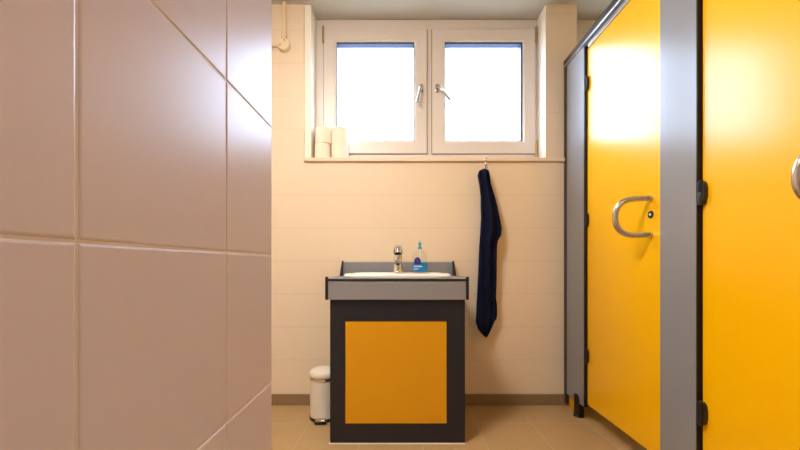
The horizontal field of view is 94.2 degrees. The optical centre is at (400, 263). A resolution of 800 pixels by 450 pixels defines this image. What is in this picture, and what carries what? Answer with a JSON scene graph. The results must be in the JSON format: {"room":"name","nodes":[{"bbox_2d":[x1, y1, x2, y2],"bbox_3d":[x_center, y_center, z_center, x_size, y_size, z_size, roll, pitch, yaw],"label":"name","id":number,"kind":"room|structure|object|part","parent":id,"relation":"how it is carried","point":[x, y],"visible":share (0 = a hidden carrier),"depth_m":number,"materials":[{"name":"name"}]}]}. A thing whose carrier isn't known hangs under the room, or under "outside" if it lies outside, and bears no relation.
{"room":"public restroom","nodes":[
{"label":"public restroom","id":0,"kind":"room"},
{"bbox_2d":[0,0,270,449],"bbox_3d":[-0.269,-0.360,-0.356,0.130,2.430,1.888,0,0,0],"label":"wall partition","id":1,"kind":"structure","parent":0,"point":[135,135],"depth_m":0.29,"materials":[{"name":"tile"}]},
{"bbox_2d":[271,4,576,393],"bbox_3d":[0.315,-0.360,2.386,3.870,2.430,0.260,0,0,0],"label":"wall","id":2,"kind":"structure","parent":0,"point":[324,215],"depth_m":2.26,"materials":[{"name":"tile"}]},
{"bbox_2d":[271,1,290,51],"bbox_3d":[-1.143,-1.428,2.242,0.951,0.292,0.034,0,0,0],"label":"cable conduit","id":3,"kind":"object","parent":2,"relation":"attached to","point":[284,45],"visible":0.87,"depth_m":2.23,"materials":[{"name":"beige plastic"}]},
{"bbox_2d":[271,394,568,404],"bbox_3d":[0.315,0.822,2.253,3.870,0.067,0.010,0,0,0],"label":"baseboard","id":4,"kind":"structure","parent":2,"relation":"attached to","point":[276,399],"depth_m":2.25,"materials":[{"name":"tile"}]},
{"bbox_2d":[316,20,536,157],"bbox_3d":[0.166,-1.104,2.395,1.438,0.938,0.138,0,0,0],"label":"window","id":5,"kind":"structure","parent":2,"relation":"in","point":[428,39],"depth_m":2.38,"materials":[{"name":"plastic"}]},
{"bbox_3d":[-0.164,-1.107,2.412,0.662,0.798,0.064,0,0,0],"label":"sash","id":6,"kind":"part","parent":5,"relation":"part of","materials":[{"name":"plastic"}]},
{"bbox_3d":[0.116,-1.080,2.353,0.049,0.134,0.056,0,0,0],"label":"handle","id":7,"kind":"part","parent":5,"relation":"part of","materials":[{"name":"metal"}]},
{"bbox_3d":[0.269,-1.085,2.353,0.099,0.125,0.055,0,0,0],"label":"handle","id":8,"kind":"part","parent":5,"relation":"part of","materials":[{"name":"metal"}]},
{"bbox_3d":[0.531,-1.107,2.412,0.662,0.798,0.064,0,0,0],"label":"sash","id":9,"kind":"part","parent":5,"relation":"part of","materials":[{"name":"plastic"}]},
{"bbox_2d":[304,158,564,161],"bbox_3d":[0.508,-0.630,2.327,2.184,0.023,0.174,0,0,0],"label":"trim","id":10,"kind":"structure","parent":2,"relation":"attached to","point":[305,159],"depth_m":2.24,"materials":[{"name":"tile"}]},
{"bbox_2d":[315,142,330,157],"bbox_3d":[-0.487,-0.692,2.312,0.097,0.098,0.097,0,0,0],"label":"toilet roll","id":11,"kind":"object","parent":10,"relation":"on","point":[322,150],"visible":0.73,"depth_m":2.27,"materials":[{"name":"paper"}]},
{"bbox_2d":[315,126,331,145],"bbox_3d":[-0.481,-0.791,2.312,0.101,0.098,0.101,0,0,-34],"label":"toilet roll","id":12,"kind":"object","parent":11,"relation":"on","point":[323,134],"visible":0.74,"depth_m":2.27,"materials":[{"name":"paper"}]},
{"bbox_2d":[332,142,348,157],"bbox_3d":[-0.379,-0.692,2.315,0.105,0.098,0.105,0,0,21],"label":"toilet roll","id":13,"kind":"object","parent":10,"relation":"on","point":[339,149],"visible":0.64,"depth_m":2.27,"materials":[{"name":"paper"}]},
{"bbox_2d":[332,126,347,143],"bbox_3d":[-0.378,-0.791,2.315,0.101,0.098,0.101,0,0,-36],"label":"toilet roll","id":14,"kind":"object","parent":13,"relation":"on","point":[339,133],"visible":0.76,"depth_m":2.27,"materials":[{"name":"paper"}]},
{"bbox_2d":[577,20,596,43],"bbox_3d":[1.591,-1.104,2.417,1.058,0.938,0.094,0,0,0],"label":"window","id":15,"kind":"structure","parent":2,"relation":"in","point":[583,26],"depth_m":2.39,"materials":[{"name":"plastic"}]},
{"bbox_3d":[1.335,-1.107,2.412,0.500,0.798,0.064,0,0,0],"label":"sash","id":16,"kind":"part","parent":15,"relation":"part of","materials":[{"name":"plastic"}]},
{"bbox_2d":[271,0,612,19],"bbox_3d":[0.315,-1.625,0.582,3.970,0.100,3.864,0,0,0],"label":"ceiling","id":17,"kind":"structure","parent":0,"point":[322,9],"depth_m":2.29,"materials":[{"name":"paint"}]},
{"bbox_2d":[271,405,646,449],"bbox_3d":[0.315,0.905,0.572,3.970,0.100,3.844,0,0,0],"label":"floor","id":18,"kind":"structure","parent":0,"point":[487,427],"depth_m":1.90,"materials":[{"name":"tile"}]},
{"bbox_2d":[309,365,329,424],"bbox_3d":[-0.428,0.715,2.061,0.165,0.279,0.194,0,0,0],"label":"pedal bin","id":19,"kind":"object","parent":18,"relation":"on","point":[319,376],"visible":0.64,"depth_m":2.00,"materials":[{"name":"white metal"}]},
{"bbox_3d":[-0.428,0.597,2.075,0.164,0.044,0.164,0,0,0],"label":"lid","id":20,"kind":"part","parent":19,"relation":"part of","materials":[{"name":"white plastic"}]},
{"bbox_2d":[329,300,465,443],"bbox_3d":[-0.017,0.512,2.005,0.650,0.686,0.484,0,0,0],"label":"base cabinet","id":21,"kind":"object","parent":18,"relation":"on","point":[397,367],"visible":0.96,"depth_m":1.77,"materials":[{"name":"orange laminate"}]},
{"bbox_3d":[-0.024,0.515,1.776,0.482,0.486,0.014,0,0,0],"label":"panel","id":22,"kind":"part","parent":21,"relation":"part of","materials":[{"name":"orange laminate"}]},
{"bbox_2d":[325,261,468,299],"bbox_3d":[-0.018,0.074,2.000,0.677,0.189,0.505,0,0,0],"label":"countertop","id":23,"kind":"structure","parent":21,"relation":"on","point":[455,287],"depth_m":1.75,"materials":[{"name":"laminate"}]},
{"bbox_2d":[344,272,450,277],"bbox_3d":[-0.018,0.131,1.995,0.540,0.168,0.364,0,0,0],"label":"washbasin","id":24,"kind":"object","parent":23,"relation":"in","point":[352,274],"visible":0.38,"depth_m":1.82,"materials":[{"name":"white ceramic"}]},
{"bbox_2d":[412,242,427,271],"bbox_3d":[0.107,-0.043,2.108,0.087,0.182,0.062,0,0,0],"label":"soap dispenser","id":25,"kind":"object","parent":24,"relation":"on","point":[418,266],"visible":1,"depth_m":2.09,"materials":[{"name":"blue plastic"}]},
{"bbox_2d":[393,245,402,271],"bbox_3d":[-0.017,-0.027,2.077,0.062,0.149,0.144,0,0,0],"label":"tap","id":26,"kind":"object","parent":23,"relation":"on","point":[397,250],"visible":1,"depth_m":2.09,"materials":[{"name":"silver metal"}]},
{"bbox_3d":[-0.017,-0.010,2.059,0.044,0.045,0.108,0,0,0],"label":"spout","id":27,"kind":"part","parent":26,"relation":"part of","materials":[{"name":"silver metal"}]},
{"bbox_3d":[-0.017,-0.076,2.080,0.056,0.051,0.120,0,0,0],"label":"lever","id":28,"kind":"part","parent":26,"relation":"part of","materials":[{"name":"silver metal"}]},
{"bbox_2d":[563,0,799,449],"bbox_3d":[1.554,-0.187,0.482,1.381,2.082,3.545,0,0,0],"label":"stall","id":29,"kind":"object","parent":18,"relation":"on","point":[682,117],"visible":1,"depth_m":1.28,"materials":[{"name":"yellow laminate"}]},
{"bbox_3d":[1.001,-1.200,0.482,0.038,0.057,3.545,0,0,0],"label":"head rail","id":30,"kind":"part","parent":29,"relation":"part of","materials":[{"name":"metal"}]},
{"bbox_3d":[1.010,-0.200,1.706,0.013,1.914,0.592,0,0,0],"label":"cubicle door","id":31,"kind":"part","parent":29,"relation":"part of","materials":[{"name":"yellow laminate"}]},
{"bbox_3d":[0.937,-0.190,1.510,0.145,0.174,0.026,0,0,14],"label":"door handle","id":32,"kind":"part","parent":29,"relation":"part of","materials":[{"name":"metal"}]},
{"bbox_3d":[1.010,-0.200,0.964,0.013,1.914,0.549,0,0,0],"label":"cubicle door","id":33,"kind":"part","parent":29,"relation":"part of","materials":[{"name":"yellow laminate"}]},
{"bbox_3d":[0.938,-0.190,0.776,0.176,0.174,0.024,0,0,35],"label":"door handle","id":34,"kind":"part","parent":29,"relation":"part of","materials":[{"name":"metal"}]},
{"bbox_3d":[0.506,-0.611,2.238,0.016,0.072,0.060,0,0,0],"label":"wall hook","id":35,"kind":"object","parent":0,"visible":0},
{"bbox_2d":[476,165,501,336],"bbox_3d":[0.520,-0.076,2.185,0.150,1.020,0.084,0,0,0],"label":"hanging towel","id":36,"kind":"object","parent":35,"relation":"hanging from","point":[490,229],"visible":1,"depth_m":2.18,"materials":[{"name":"blue fabric"}]}
]}

